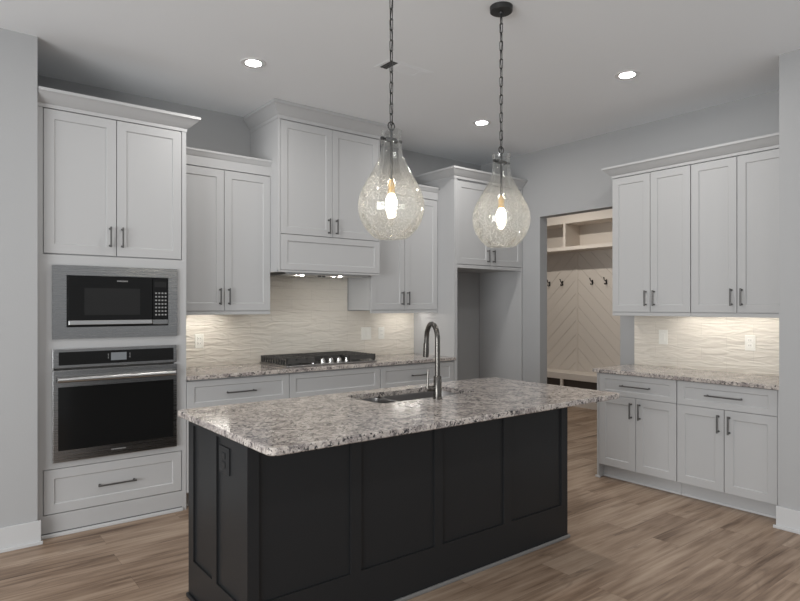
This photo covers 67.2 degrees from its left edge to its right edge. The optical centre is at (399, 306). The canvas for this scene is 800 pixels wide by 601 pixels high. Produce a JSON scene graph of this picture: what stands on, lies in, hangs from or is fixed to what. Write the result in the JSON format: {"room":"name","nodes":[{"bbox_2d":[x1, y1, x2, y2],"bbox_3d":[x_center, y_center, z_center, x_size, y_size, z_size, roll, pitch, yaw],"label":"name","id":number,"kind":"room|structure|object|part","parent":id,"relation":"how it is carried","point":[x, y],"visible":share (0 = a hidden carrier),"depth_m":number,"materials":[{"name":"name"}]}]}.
{"room":"kitchen","nodes":[
{"label":"kitchen","id":0,"kind":"room"},
{"bbox_2d":[0,28,36,527],"bbox_3d":[-3.067,-0.096,3.040,2.122,3.072,0.120,0,0,-38],"label":"wall","id":1,"kind":"structure","parent":0,"point":[18,51],"depth_m":3.59,"materials":[{"name":"grey paint"}]},
{"bbox_2d":[0,520,42,552],"bbox_3d":[-3.012,1.369,2.990,2.148,0.142,0.027,0,0,-38],"label":"baseboard","id":2,"kind":"structure","parent":1,"relation":"attached to","point":[19,536],"depth_m":3.58,"materials":[{"name":"grey paint"}]},
{"bbox_2d":[37,75,480,380],"bbox_3d":[-0.885,-0.096,5.636,4.760,3.072,0.117,0,0,-38],"label":"wall","id":3,"kind":"structure","parent":0,"point":[215,131],"depth_m":5.23,"materials":[{"name":"grey paint"}]},
{"bbox_2d":[186,147,271,314],"bbox_3d":[-1.469,-0.560,4.830,0.764,1.252,0.425,0,0,-38],"label":"upper cabinet","id":4,"kind":"object","parent":3,"relation":"attached to","point":[228,195],"visible":0.89,"depth_m":4.70,"materials":[{"name":"grey paint"}]},
{"bbox_3d":[-1.519,-0.511,4.577,0.368,1.092,0.019,0,0,-38],"label":"door","id":5,"kind":"part","parent":4,"relation":"part of","materials":[{"name":"grey paint"}]},
{"bbox_3d":[-1.368,0.052,4.701,0.764,0.028,0.020,0,0,-38],"label":"light rail","id":6,"kind":"part","parent":4,"relation":"part of","materials":[{"name":"grey paint"}]},
{"bbox_3d":[-1.471,-1.125,4.832,0.764,0.122,0.418,0,0,-38],"label":"crown moulding","id":7,"kind":"part","parent":4,"relation":"part of","materials":[{"name":"grey paint"}]},
{"bbox_3d":[-1.218,-0.511,4.812,0.386,1.092,0.019,0,0,-38],"label":"door","id":8,"kind":"part","parent":4,"relation":"part of","materials":[{"name":"grey paint"}]},
{"bbox_2d":[186,277,413,366],"bbox_3d":[-0.877,0.110,5.556,2.591,0.771,0.012,0,0,-38],"label":"backsplash","id":9,"kind":"structure","parent":3,"relation":"attached to","point":[307,315],"depth_m":5.50,"materials":[{"name":"tile"}]},
{"bbox_2d":[195,334,203,347],"bbox_3d":[-1.646,0.286,4.940,0.072,0.116,0.009,0,0,-38],"label":"wall outlet","id":10,"kind":"object","parent":9,"relation":"attached to","point":[199,338],"visible":1,"depth_m":4.94,"materials":[{"name":"white plastic"}]},
{"bbox_2d":[361,327,370,339],"bbox_3d":[-0.334,0.270,5.967,0.118,0.125,0.011,0,0,-38],"label":"light switch","id":11,"kind":"object","parent":9,"relation":"attached to","point":[365,331],"visible":1,"depth_m":5.96,"materials":[{"name":"white plastic"}]},
{"bbox_2d":[378,327,383,338],"bbox_3d":[-0.188,0.270,6.083,0.075,0.120,0.009,0,0,-38],"label":"wall outlet","id":12,"kind":"object","parent":9,"relation":"attached to","point":[380,329],"visible":1,"depth_m":6.08,"materials":[{"name":"white plastic"}]},
{"bbox_2d":[243,98,389,275],"bbox_3d":[-0.720,-0.954,5.308,1.137,1.355,0.596,0,0,-38],"label":"upper cabinet","id":13,"kind":"object","parent":3,"relation":"attached to","point":[322,160],"visible":0.98,"depth_m":5.06,"materials":[{"name":"grey paint"}]},
{"bbox_3d":[-0.771,-1.043,4.985,0.480,0.914,0.019,0,0,-38],"label":"door","id":14,"kind":"part","parent":13,"relation":"part of","materials":[{"name":"grey paint"}]},
{"bbox_3d":[-0.720,-1.568,5.308,1.137,0.126,0.596,0,0,-38],"label":"crown moulding","id":15,"kind":"part","parent":13,"relation":"part of","materials":[{"name":"grey paint"}]},
{"bbox_2d":[270,270,367,278],"bbox_3d":[-0.738,-0.291,5.327,0.820,0.087,0.425,0,0,-38],"label":"hood insert","id":16,"kind":"object","parent":13,"relation":"attached to","point":[278,274],"visible":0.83,"depth_m":5.21,"materials":[{"name":"grey metal"}]},
{"bbox_3d":[-0.586,-0.284,5.136,1.005,0.017,0.020,0,0,-38],"label":"rail","id":17,"kind":"part","parent":13,"relation":"part of","materials":[{"name":"grey paint"}]},
{"bbox_3d":[-0.574,-0.438,5.140,0.980,0.286,0.019,0,0,-38],"label":"hood panel","id":18,"kind":"part","parent":13,"relation":"part of","materials":[{"name":"grey paint"}]},
{"bbox_3d":[-0.534,-0.675,5.137,0.015,0.130,0.035,0,0,-38],"label":"handle","id":19,"kind":"part","parent":13,"relation":"part of","materials":[{"name":"grey metal"}]},
{"bbox_3d":[-0.389,-1.043,5.285,0.484,0.914,0.019,0,0,-38],"label":"door","id":20,"kind":"part","parent":13,"relation":"part of","materials":[{"name":"grey paint"}]},
{"bbox_2d":[348,178,439,312],"bbox_3d":[-0.053,-0.560,5.939,0.820,1.252,0.425,0,0,-38],"label":"upper cabinet","id":21,"kind":"object","parent":3,"relation":"attached to","point":[406,282],"visible":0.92,"depth_m":5.79,"materials":[{"name":"grey paint"}]},
{"bbox_3d":[-0.115,-0.511,5.677,0.393,1.092,0.019,0,0,-38],"label":"door","id":22,"kind":"part","parent":21,"relation":"part of","materials":[{"name":"grey paint"}]},
{"bbox_3d":[0.029,-0.075,5.756,0.015,0.130,0.035,0,0,-38],"label":"handle","id":23,"kind":"part","parent":21,"relation":"part of","materials":[{"name":"grey metal"}]},
{"bbox_3d":[0.048,0.052,5.811,0.820,0.028,0.020,0,0,-38],"label":"light rail","id":24,"kind":"part","parent":21,"relation":"part of","materials":[{"name":"grey paint"}]},
{"bbox_3d":[-0.055,-1.125,5.942,0.820,0.122,0.418,0,0,-38],"label":"crown moulding","id":25,"kind":"part","parent":21,"relation":"part of","materials":[{"name":"grey paint"}]},
{"bbox_3d":[0.207,-0.511,5.930,0.417,1.092,0.019,0,0,-38],"label":"door","id":26,"kind":"part","parent":21,"relation":"part of","materials":[{"name":"grey paint"}]},
{"bbox_2d":[0,0,799,165],"bbox_3d":[0.460,-1.672,3.791,10.600,0.080,8.600,0,0,-38],"label":"ceiling","id":27,"kind":"structure","parent":0,"point":[562,59],"depth_m":3.92,"materials":[{"name":"white paint"}]},
{"bbox_2d":[241,58,265,67],"bbox_3d":[-0.983,-1.629,4.039,0.168,0.006,0.168,0,0,-38],"label":"recessed light","id":28,"kind":"object","parent":27,"relation":"in","point":[248,62],"visible":1,"depth_m":4.03,"materials":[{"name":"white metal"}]},
{"bbox_2d":[358,0,424,239],"bbox_3d":[-0.041,-0.974,2.821,0.313,1.316,0.313,0,0,-38],"label":"pendant light","id":29,"kind":"object","parent":27,"relation":"hanging from","point":[391,201],"visible":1,"depth_m":2.79,"materials":[{"name":"clear glass"}]},
{"bbox_3d":[-0.041,-0.709,2.821,0.013,0.242,0.013,0,0,-38],"label":"stem","id":30,"kind":"part","parent":29,"relation":"part of","materials":[{"name":"grey metal"}]},
{"bbox_2d":[388,179,394,193],"bbox_3d":[-0.041,-0.559,2.821,0.033,0.069,0.033,0,0,-38],"label":"socket","id":31,"kind":"object","parent":29,"relation":"attached to","point":[390,188],"depth_m":2.81,"materials":[{"name":"gold metal"}]},
{"bbox_3d":[-0.041,-0.568,2.821,0.313,0.503,0.313,0,0,-38],"label":"lamp shade","id":32,"kind":"part","parent":29,"relation":"part of","materials":[{"name":"clear glass"}]},
{"bbox_3d":[-0.041,-1.205,2.821,0.012,0.771,0.012,0,0,-38],"label":"cord","id":33,"kind":"part","parent":29,"relation":"part of","materials":[{"name":"grey metal"}]},
{"bbox_3d":[-0.041,-0.492,2.821,0.053,0.064,0.053,0,0,-38],"label":"bulb","id":34,"kind":"part","parent":29,"relation":"part of","materials":[{"name":"white glass"}]},
{"bbox_2d":[375,59,433,79],"bbox_3d":[0.034,-1.629,4.156,0.390,0.006,0.170,0,0,-38],"label":"ceiling vent","id":35,"kind":"object","parent":27,"relation":"in","point":[403,69],"visible":0.95,"depth_m":4.15,"materials":[{"name":"white metal"}]},
{"bbox_2d":[472,120,490,125],"bbox_3d":[0.728,-1.629,5.354,0.168,0.006,0.168,0,0,-38],"label":"recessed light","id":36,"kind":"object","parent":27,"relation":"in","point":[477,122],"visible":1,"depth_m":5.34,"materials":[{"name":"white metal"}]},
{"bbox_2d":[472,1,530,247],"bbox_3d":[0.552,-0.978,3.285,0.313,1.308,0.313,0,0,-38],"label":"pendant light","id":37,"kind":"object","parent":27,"relation":"hanging from","point":[500,9],"visible":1,"depth_m":3.26,"materials":[{"name":"clear glass"}]},
{"bbox_3d":[0.552,-0.717,3.285,0.013,0.242,0.013,0,0,-38],"label":"stem","id":38,"kind":"part","parent":37,"relation":"part of","materials":[{"name":"grey metal"}]},
{"bbox_2d":[498,196,503,207],"bbox_3d":[0.552,-0.568,3.285,0.033,0.069,0.033,0,0,-38],"label":"socket","id":39,"kind":"object","parent":37,"relation":"attached to","point":[501,200],"depth_m":3.27,"materials":[{"name":"gold metal"}]},
{"bbox_3d":[0.552,-1.209,3.285,0.012,0.763,0.012,0,0,-38],"label":"cord","id":40,"kind":"part","parent":37,"relation":"part of","materials":[{"name":"grey metal"}]},
{"bbox_3d":[0.552,-0.500,3.285,0.053,0.064,0.053,0,0,-38],"label":"bulb","id":41,"kind":"part","parent":37,"relation":"part of","materials":[{"name":"white glass"}]},
{"bbox_3d":[0.552,-0.576,3.285,0.313,0.503,0.313,0,0,-38],"label":"lamp shade","id":42,"kind":"part","parent":37,"relation":"part of","materials":[{"name":"clear glass"}]},
{"bbox_2d":[614,70,639,79],"bbox_3d":[1.601,-1.629,4.247,0.168,0.006,0.168,0,0,-38],"label":"recessed light","id":43,"kind":"object","parent":27,"relation":"in","point":[628,74],"visible":1,"depth_m":4.23,"materials":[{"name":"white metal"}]},
{"bbox_2d":[0,406,799,600],"bbox_3d":[0.264,1.465,4.527,10.000,0.050,7.200,0,0,-38],"label":"floor","id":44,"kind":"structure","parent":0,"point":[628,541],"depth_m":3.44,"materials":[{"name":"brown wood"}]},
{"bbox_2d":[37,86,200,539],"bbox_3d":[-2.012,0.054,4.224,0.990,2.772,0.708,0,0,-38],"label":"tall cabinet","id":45,"kind":"object","parent":44,"relation":"on","point":[111,174],"visible":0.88,"depth_m":3.95,"materials":[{"name":"grey paint"}]},
{"bbox_3d":[-2.045,-0.779,3.860,0.417,0.897,0.019,0,0,-38],"label":"door","id":46,"kind":"part","parent":45,"relation":"part of","materials":[{"name":"grey paint"}]},
{"bbox_3d":[-1.894,-0.453,3.944,0.015,0.135,0.035,0,0,-38],"label":"handle","id":47,"kind":"part","parent":45,"relation":"part of","materials":[{"name":"grey metal"}]},
{"bbox_3d":[-1.870,1.429,3.977,0.866,0.022,0.012,0,0,-38],"label":"shoe moulding","id":48,"kind":"part","parent":45,"relation":"part of","materials":[{"name":"grey paint"}]},
{"bbox_3d":[-1.878,1.158,3.991,0.843,0.275,0.019,0,0,-38],"label":"drawer","id":49,"kind":"part","parent":45,"relation":"part of","materials":[{"name":"grey paint"}]},
{"bbox_2d":[52,345,176,463],"bbox_3d":[-1.999,0.623,4.149,0.758,0.705,0.582,0,0,-38],"label":"wall oven","id":50,"kind":"object","parent":45,"relation":"in","point":[107,401],"visible":1,"depth_m":3.94,"materials":[{"name":"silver metal"}]},
{"bbox_3d":[-1.863,0.330,3.975,0.758,0.119,0.023,0,0,-38],"label":"control panel","id":51,"kind":"part","parent":50,"relation":"part of","materials":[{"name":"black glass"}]},
{"bbox_3d":[-1.835,0.459,3.941,0.714,0.032,0.052,0,0,-38],"label":"door handle","id":52,"kind":"part","parent":50,"relation":"part of","materials":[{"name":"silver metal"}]},
{"bbox_2d":[52,265,176,338],"bbox_3d":[-1.980,-0.026,4.130,0.764,0.463,0.436,0,0,-38],"label":"microwave","id":53,"kind":"object","parent":45,"relation":"in","point":[123,301],"visible":1,"depth_m":3.94,"materials":[{"name":"silver metal"}]},
{"bbox_3d":[-1.893,-0.032,3.950,0.511,0.321,0.025,0,0,-38],"label":"door","id":54,"kind":"part","parent":53,"relation":"part of","materials":[{"name":"black glass"}]},
{"bbox_3d":[-1.882,0.105,3.936,0.504,0.028,0.010,0,0,-38],"label":"door handle","id":55,"kind":"part","parent":53,"relation":"part of","materials":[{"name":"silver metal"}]},
{"bbox_3d":[-1.650,-0.052,4.140,0.100,0.279,0.025,0,0,-38],"label":"control panel","id":56,"kind":"part","parent":53,"relation":"part of","materials":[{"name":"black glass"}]},
{"bbox_3d":[-1.861,1.163,3.970,0.235,0.014,0.035,0,0,-38],"label":"handle","id":57,"kind":"part","parent":45,"relation":"part of","materials":[{"name":"grey metal"}]},
{"bbox_3d":[-2.012,-1.282,4.224,0.990,0.100,0.708,0,0,-38],"label":"crown moulding","id":58,"kind":"part","parent":45,"relation":"part of","materials":[{"name":"grey paint"}]},
{"bbox_3d":[-1.836,-0.453,3.990,0.015,0.135,0.035,0,0,-38],"label":"handle","id":59,"kind":"part","parent":45,"relation":"part of","materials":[{"name":"grey metal"}]},
{"bbox_3d":[-1.712,-0.779,4.121,0.421,0.897,0.019,0,0,-38],"label":"door","id":60,"kind":"part","parent":45,"relation":"part of","materials":[{"name":"grey paint"}]},
{"bbox_2d":[186,373,288,505],"bbox_3d":[-1.377,0.983,4.749,0.809,0.915,0.665,0,0,-38],"label":"base cabinet","id":61,"kind":"object","parent":44,"relation":"on","point":[245,389],"visible":0.28,"depth_m":4.47,"materials":[{"name":"grey paint"}]},
{"bbox_3d":[-1.359,1.032,4.398,0.400,0.586,0.019,0,0,-38],"label":"door","id":62,"kind":"part","parent":61,"relation":"part of","materials":[{"name":"grey paint"}]},
{"bbox_3d":[-1.200,0.636,4.522,0.805,0.198,0.019,0,0,-38],"label":"drawer","id":63,"kind":"part","parent":61,"relation":"part of","materials":[{"name":"grey paint"}]},
{"bbox_3d":[-1.183,0.636,4.501,0.230,0.014,0.035,0,0,-38],"label":"handle","id":64,"kind":"part","parent":61,"relation":"part of","materials":[{"name":"grey metal"}]},
{"bbox_2d":[288,366,379,397],"bbox_3d":[-0.707,0.983,5.274,0.890,0.915,0.665,0,0,-38],"label":"base cabinet","id":65,"kind":"object","parent":44,"relation":"on","point":[311,383],"visible":0.06,"depth_m":5.02,"materials":[{"name":"grey paint"}]},
{"bbox_2d":[186,397,569,600],"bbox_3d":[-0.007,0.998,3.379,2.142,0.885,0.736,0,0,-38],"label":"kitchen island","id":66,"kind":"object","parent":44,"relation":"on","point":[405,517],"visible":0.68,"depth_m":2.90,"materials":[{"name":"black paint"}]},
{"bbox_3d":[-0.843,1.430,2.720,0.014,0.020,0.702,0,0,-38],"label":"shoe moulding","id":67,"kind":"part","parent":66,"relation":"part of","materials":[{"name":"black paint"}]},
{"bbox_3d":[-0.835,0.998,2.746,0.030,0.885,0.672,0,0,-38],"label":"panel","id":68,"kind":"part","parent":66,"relation":"part of","materials":[{"name":"black paint"}]},
{"bbox_2d":[219,444,229,475],"bbox_3d":[-0.775,0.678,2.655,0.009,0.118,0.115,0,0,-38],"label":"wall outlet","id":69,"kind":"object","parent":66,"relation":"attached to","point":[224,452],"visible":1,"depth_m":2.65,"materials":[{"name":"black paint"}]},
{"bbox_2d":[178,377,619,455],"bbox_3d":[0.102,0.540,3.342,2.308,0.030,1.066,0,0,-38],"label":"island countertop","id":70,"kind":"structure","parent":66,"relation":"on","point":[278,427],"depth_m":2.98,"materials":[{"name":"stone"}]},
{"bbox_2d":[360,391,458,402],"bbox_3d":[0.075,0.667,3.608,0.772,0.220,0.389,0,0,-38],"label":"sink","id":71,"kind":"object","parent":70,"relation":"in","point":[404,397],"visible":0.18,"depth_m":3.81,"materials":[{"name":"silver metal"}]},
{"bbox_3d":[-0.126,0.652,3.450,0.260,0.190,0.389,0,0,-38],"label":"bowl","id":72,"kind":"part","parent":71,"relation":"part of","materials":[{"name":"silver metal"}]},
{"bbox_2d":[423,322,441,398],"bbox_3d":[0.189,0.307,3.501,0.090,0.436,0.219,0,0,-4],"label":"kitchen faucet","id":73,"kind":"object","parent":70,"relation":"on","point":[436,388],"visible":1,"depth_m":3.41,"materials":[{"name":"grey metal"}]},
{"bbox_3d":[0.157,0.413,3.410,0.013,0.107,0.014,0,0,-38],"label":"lever","id":74,"kind":"part","parent":73,"relation":"part of","materials":[{"name":"grey metal"}]},
{"bbox_3d":[0.174,0.467,3.413,0.038,0.032,0.032,0,0,-10],"label":"handle","id":75,"kind":"part","parent":73,"relation":"part of","materials":[{"name":"grey metal"}]},
{"bbox_3d":[0.185,0.247,3.503,0.029,0.316,0.205,0,0,-19],"label":"spout","id":76,"kind":"part","parent":73,"relation":"part of","materials":[{"name":"grey metal"}]},
{"bbox_3d":[0.216,1.430,3.095,2.142,0.020,0.014,0,0,-38],"label":"shoe moulding","id":77,"kind":"part","parent":66,"relation":"part of","materials":[{"name":"grey wood"}]},
{"bbox_2d":[379,361,453,388],"bbox_3d":[-0.006,0.983,5.824,0.888,0.915,0.665,0,0,-38],"label":"base cabinet","id":78,"kind":"object","parent":44,"relation":"on","point":[416,373],"visible":0.24,"depth_m":5.55,"materials":[{"name":"grey paint"}]},
{"bbox_2d":[186,353,455,380],"bbox_3d":[-0.678,0.510,5.301,2.591,0.030,0.658,0,0,-38],"label":"countertop","id":79,"kind":"structure","parent":78,"relation":"on","point":[249,369],"depth_m":4.87,"materials":[{"name":"stone"}]},
{"bbox_2d":[260,351,376,367],"bbox_3d":[-0.711,0.460,5.300,0.900,0.070,0.500,0,0,-38],"label":"gas cooktop","id":80,"kind":"object","parent":79,"relation":"in","point":[334,357],"visible":1,"depth_m":5.17,"materials":[{"name":"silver metal"}]},
{"bbox_3d":[-0.593,0.459,5.157,0.058,0.047,0.057,0,0,-38],"label":"knob","id":81,"kind":"part","parent":80,"relation":"part of","materials":[{"name":"silver metal"}]},
{"bbox_2d":[414,165,526,380],"bbox_3d":[0.724,0.045,6.374,1.068,2.790,0.693,0,0,-38],"label":"tall cabinet","id":82,"kind":"object","parent":44,"relation":"on","point":[459,248],"visible":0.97,"depth_m":6.20,"materials":[{"name":"grey paint"}]},
{"bbox_3d":[0.351,0.095,6.124,0.040,2.690,0.627,0,0,-38],"label":"panel","id":83,"kind":"part","parent":82,"relation":"part of","materials":[{"name":"grey paint"}]},
{"bbox_3d":[0.724,-1.300,6.374,1.068,0.100,0.693,0,0,-38],"label":"crown moulding","id":84,"kind":"part","parent":82,"relation":"part of","materials":[{"name":"grey paint"}]},
{"bbox_3d":[0.737,-0.824,6.039,0.463,0.817,0.019,0,0,-38],"label":"door","id":85,"kind":"part","parent":82,"relation":"part of","materials":[{"name":"grey paint"}]},
{"bbox_3d":[0.925,-0.394,6.189,0.944,0.033,0.021,0,0,-38],"label":"rail","id":86,"kind":"part","parent":82,"relation":"part of","materials":[{"name":"grey paint"}]},
{"bbox_3d":[1.117,0.095,6.724,0.018,2.690,0.627,0,0,-38],"label":"panel","id":87,"kind":"part","parent":82,"relation":"part of","materials":[{"name":"grey paint"}]},
{"bbox_3d":[1.113,-0.824,6.333,0.484,0.817,0.019,0,0,-38],"label":"door","id":88,"kind":"part","parent":82,"relation":"part of","materials":[{"name":"grey paint"}]},
{"bbox_2d":[547,209,619,409],"bbox_3d":[2.521,0.060,8.913,0.365,2.760,2.080,0,0,-38],"label":"hall tree","id":89,"kind":"object","parent":44,"relation":"on","point":[583,332],"visible":0.37,"depth_m":8.88,"materials":[{"name":"beige paint"}]},
{"bbox_3d":[2.515,1.019,8.908,0.349,0.092,2.020,0,0,-38],"label":"bench seat","id":90,"kind":"part","parent":89,"relation":"part of","materials":[{"name":"beige paint"}]},
{"bbox_2d":[547,243,611,253],"bbox_3d":[2.515,-0.838,8.908,0.349,0.052,2.020,0,0,-38],"label":"shelf","id":91,"kind":"object","parent":89,"relation":"attached to","point":[602,247],"depth_m":8.74,"materials":[{"name":"beige paint"}]},
{"bbox_2d":[595,372,681,494],"bbox_3d":[2.092,0.998,4.995,0.625,0.885,0.698,0,0,-38],"label":"base cabinet","id":92,"kind":"object","parent":44,"relation":"on","point":[637,430],"visible":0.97,"depth_m":4.80,"materials":[{"name":"grey paint"}]},
{"bbox_3d":[1.902,0.998,5.264,0.592,0.885,0.016,0,0,-38],"label":"panel","id":93,"kind":"part","parent":92,"relation":"part of","materials":[{"name":"grey paint"}]},
{"bbox_3d":[1.786,1.032,4.950,0.019,0.586,0.331,0,0,-38],"label":"door","id":94,"kind":"part","parent":92,"relation":"part of","materials":[{"name":"grey paint"}]},
{"bbox_3d":[1.845,0.841,4.831,0.035,0.130,0.015,0,0,-38],"label":"handle","id":95,"kind":"part","parent":92,"relation":"part of","materials":[{"name":"grey metal"}]},
{"bbox_3d":[1.868,0.648,4.802,0.035,0.014,0.255,0,0,-38],"label":"handle","id":96,"kind":"part","parent":92,"relation":"part of","materials":[{"name":"grey metal"}]},
{"bbox_3d":[1.890,0.648,4.819,0.019,0.176,0.666,0,0,-38],"label":"drawer","id":97,"kind":"part","parent":92,"relation":"part of","materials":[{"name":"grey paint"}]},
{"bbox_3d":[1.891,0.841,4.773,0.035,0.130,0.015,0,0,-38],"label":"handle","id":98,"kind":"part","parent":92,"relation":"part of","materials":[{"name":"grey metal"}]},
{"bbox_3d":[1.938,1.431,4.856,0.011,0.019,0.670,0,0,-38],"label":"shoe moulding","id":99,"kind":"part","parent":92,"relation":"part of","materials":[{"name":"grey paint"}]},
{"bbox_3d":[1.993,1.032,4.687,0.019,0.586,0.331,0,0,-38],"label":"door","id":100,"kind":"part","parent":92,"relation":"part of","materials":[{"name":"grey paint"}]},
{"bbox_2d":[677,380,778,518],"bbox_3d":[2.533,0.998,4.432,0.625,0.885,0.728,0,0,-38],"label":"base cabinet","id":101,"kind":"object","parent":44,"relation":"on","point":[728,435],"visible":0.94,"depth_m":4.26,"materials":[{"name":"grey paint"}]},
{"bbox_2d":[592,364,778,389],"bbox_3d":[2.314,0.540,4.716,0.618,0.030,1.441,0,0,-38],"label":"countertop","id":102,"kind":"structure","parent":101,"relation":"on","point":[683,374],"depth_m":4.61,"materials":[{"name":"stone"}]},
{"bbox_3d":[2.203,1.032,4.418,0.019,0.586,0.339,0,0,-38],"label":"door","id":103,"kind":"part","parent":101,"relation":"part of","materials":[{"name":"grey paint"}]},
{"bbox_3d":[2.265,0.841,4.296,0.035,0.130,0.015,0,0,-38],"label":"handle","id":104,"kind":"part","parent":101,"relation":"part of","materials":[{"name":"grey metal"}]},
{"bbox_3d":[2.288,0.648,4.267,0.035,0.014,0.255,0,0,-38],"label":"handle","id":105,"kind":"part","parent":101,"relation":"part of","materials":[{"name":"grey metal"}]},
{"bbox_3d":[2.309,0.648,4.283,0.019,0.176,0.682,0,0,-38],"label":"drawer","id":106,"kind":"part","parent":101,"relation":"part of","materials":[{"name":"grey paint"}]},
{"bbox_3d":[2.357,1.431,4.321,0.011,0.019,0.686,0,0,-38],"label":"shoe moulding","id":107,"kind":"part","parent":101,"relation":"part of","materials":[{"name":"grey paint"}]},
{"bbox_3d":[2.311,0.841,4.237,0.035,0.130,0.015,0,0,-38],"label":"handle","id":108,"kind":"part","parent":101,"relation":"part of","materials":[{"name":"grey metal"}]},
{"bbox_3d":[2.415,1.032,4.148,0.019,0.586,0.339,0,0,-38],"label":"door","id":109,"kind":"part","parent":101,"relation":"part of","materials":[{"name":"grey paint"}]},
{"bbox_2d":[481,90,778,383],"bbox_3d":[2.220,-0.096,5.437,0.117,3.072,4.020,0,0,-38],"label":"wall","id":110,"kind":"structure","parent":0,"point":[565,179],"depth_m":5.83,"materials":[{"name":"grey paint"}]},
{"bbox_2d":[601,132,778,316],"bbox_3d":[2.374,-0.563,4.826,0.389,1.290,1.474,0,0,-38],"label":"upper cabinet","id":111,"kind":"object","parent":110,"relation":"attached to","point":[651,198],"visible":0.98,"depth_m":4.95,"materials":[{"name":"grey paint"}]},
{"bbox_3d":[1.974,-0.530,5.141,0.019,1.158,0.347,0,0,-38],"label":"door","id":112,"kind":"part","parent":111,"relation":"part of","materials":[{"name":"grey paint"}]},
{"bbox_3d":[2.039,-0.067,5.014,0.035,0.130,0.015,0,0,-38],"label":"handle","id":113,"kind":"part","parent":111,"relation":"part of","materials":[{"name":"grey metal"}]},
{"bbox_3d":[2.081,0.067,5.011,0.020,0.030,0.688,0,0,-38],"label":"light rail","id":114,"kind":"part","parent":111,"relation":"part of","materials":[{"name":"grey paint"}]},
{"bbox_3d":[2.083,-0.067,4.957,0.035,0.130,0.015,0,0,-38],"label":"handle","id":115,"kind":"part","parent":111,"relation":"part of","materials":[{"name":"grey metal"}]},
{"bbox_3d":[2.186,-0.530,4.870,0.019,1.158,0.331,0,0,-38],"label":"door","id":116,"kind":"part","parent":111,"relation":"part of","materials":[{"name":"grey paint"}]},
{"bbox_3d":[2.374,-1.162,4.826,0.389,0.092,1.474,0,0,-38],"label":"crown moulding","id":117,"kind":"part","parent":111,"relation":"part of","materials":[{"name":"grey paint"}]},
{"bbox_2d":[634,316,778,375],"bbox_3d":[2.551,0.302,4.905,0.012,0.445,1.386,0,0,-38],"label":"backsplash","id":118,"kind":"structure","parent":110,"relation":"attached to","point":[700,343],"depth_m":4.93,"materials":[{"name":"tile"}]},
{"bbox_2d":[659,330,667,343],"bbox_3d":[2.284,0.268,5.228,0.011,0.125,0.080,0,0,-38],"label":"light switch","id":119,"kind":"object","parent":118,"relation":"attached to","point":[663,334],"visible":1,"depth_m":5.22,"materials":[{"name":"white plastic"}]},
{"bbox_2d":[745,335,754,350],"bbox_3d":[2.718,0.285,4.676,0.009,0.120,0.075,0,0,-38],"label":"wall outlet","id":120,"kind":"object","parent":118,"relation":"attached to","point":[749,339],"visible":1,"depth_m":4.67,"materials":[{"name":"white plastic"}]},
{"bbox_2d":[691,148,778,317],"bbox_3d":[2.619,-0.517,4.537,0.360,1.198,0.718,0,0,-38],"label":"upper cabinet","id":121,"kind":"object","parent":110,"relation":"attached to","point":[735,200],"visible":0.94,"depth_m":4.47,"materials":[{"name":"grey paint"}]},
{"bbox_3d":[2.396,-0.530,4.601,0.019,1.158,0.338,0,0,-38],"label":"door","id":122,"kind":"part","parent":121,"relation":"part of","materials":[{"name":"grey paint"}]},
{"bbox_3d":[2.459,-0.067,4.478,0.035,0.130,0.015,0,0,-38],"label":"handle","id":123,"kind":"part","parent":121,"relation":"part of","materials":[{"name":"grey metal"}]},
{"bbox_3d":[2.516,0.067,4.457,0.020,0.030,0.718,0,0,-38],"label":"light rail","id":124,"kind":"part","parent":121,"relation":"part of","materials":[{"name":"grey paint"}]},
{"bbox_3d":[2.503,-0.067,4.421,0.035,0.130,0.015,0,0,-38],"label":"handle","id":125,"kind":"part","parent":121,"relation":"part of","materials":[{"name":"grey metal"}]},
{"bbox_3d":[2.618,-0.530,4.319,0.019,1.158,0.370,0,0,-38],"label":"door","id":126,"kind":"part","parent":121,"relation":"part of","materials":[{"name":"grey paint"}]},
{"bbox_2d":[779,49,799,510],"bbox_3d":[3.153,-0.096,3.589,0.688,3.072,1.360,0,0,-38],"label":"wall","id":127,"kind":"structure","parent":0,"point":[789,63],"depth_m":3.87,"materials":[{"name":"grey paint"}]},
{"bbox_2d":[773,506,799,533],"bbox_3d":[2.863,1.369,3.380,0.027,0.142,1.388,0,0,-38],"label":"baseboard","id":128,"kind":"structure","parent":127,"relation":"attached to","point":[787,519],"depth_m":3.86,"materials":[{"name":"grey paint"}]}
]}

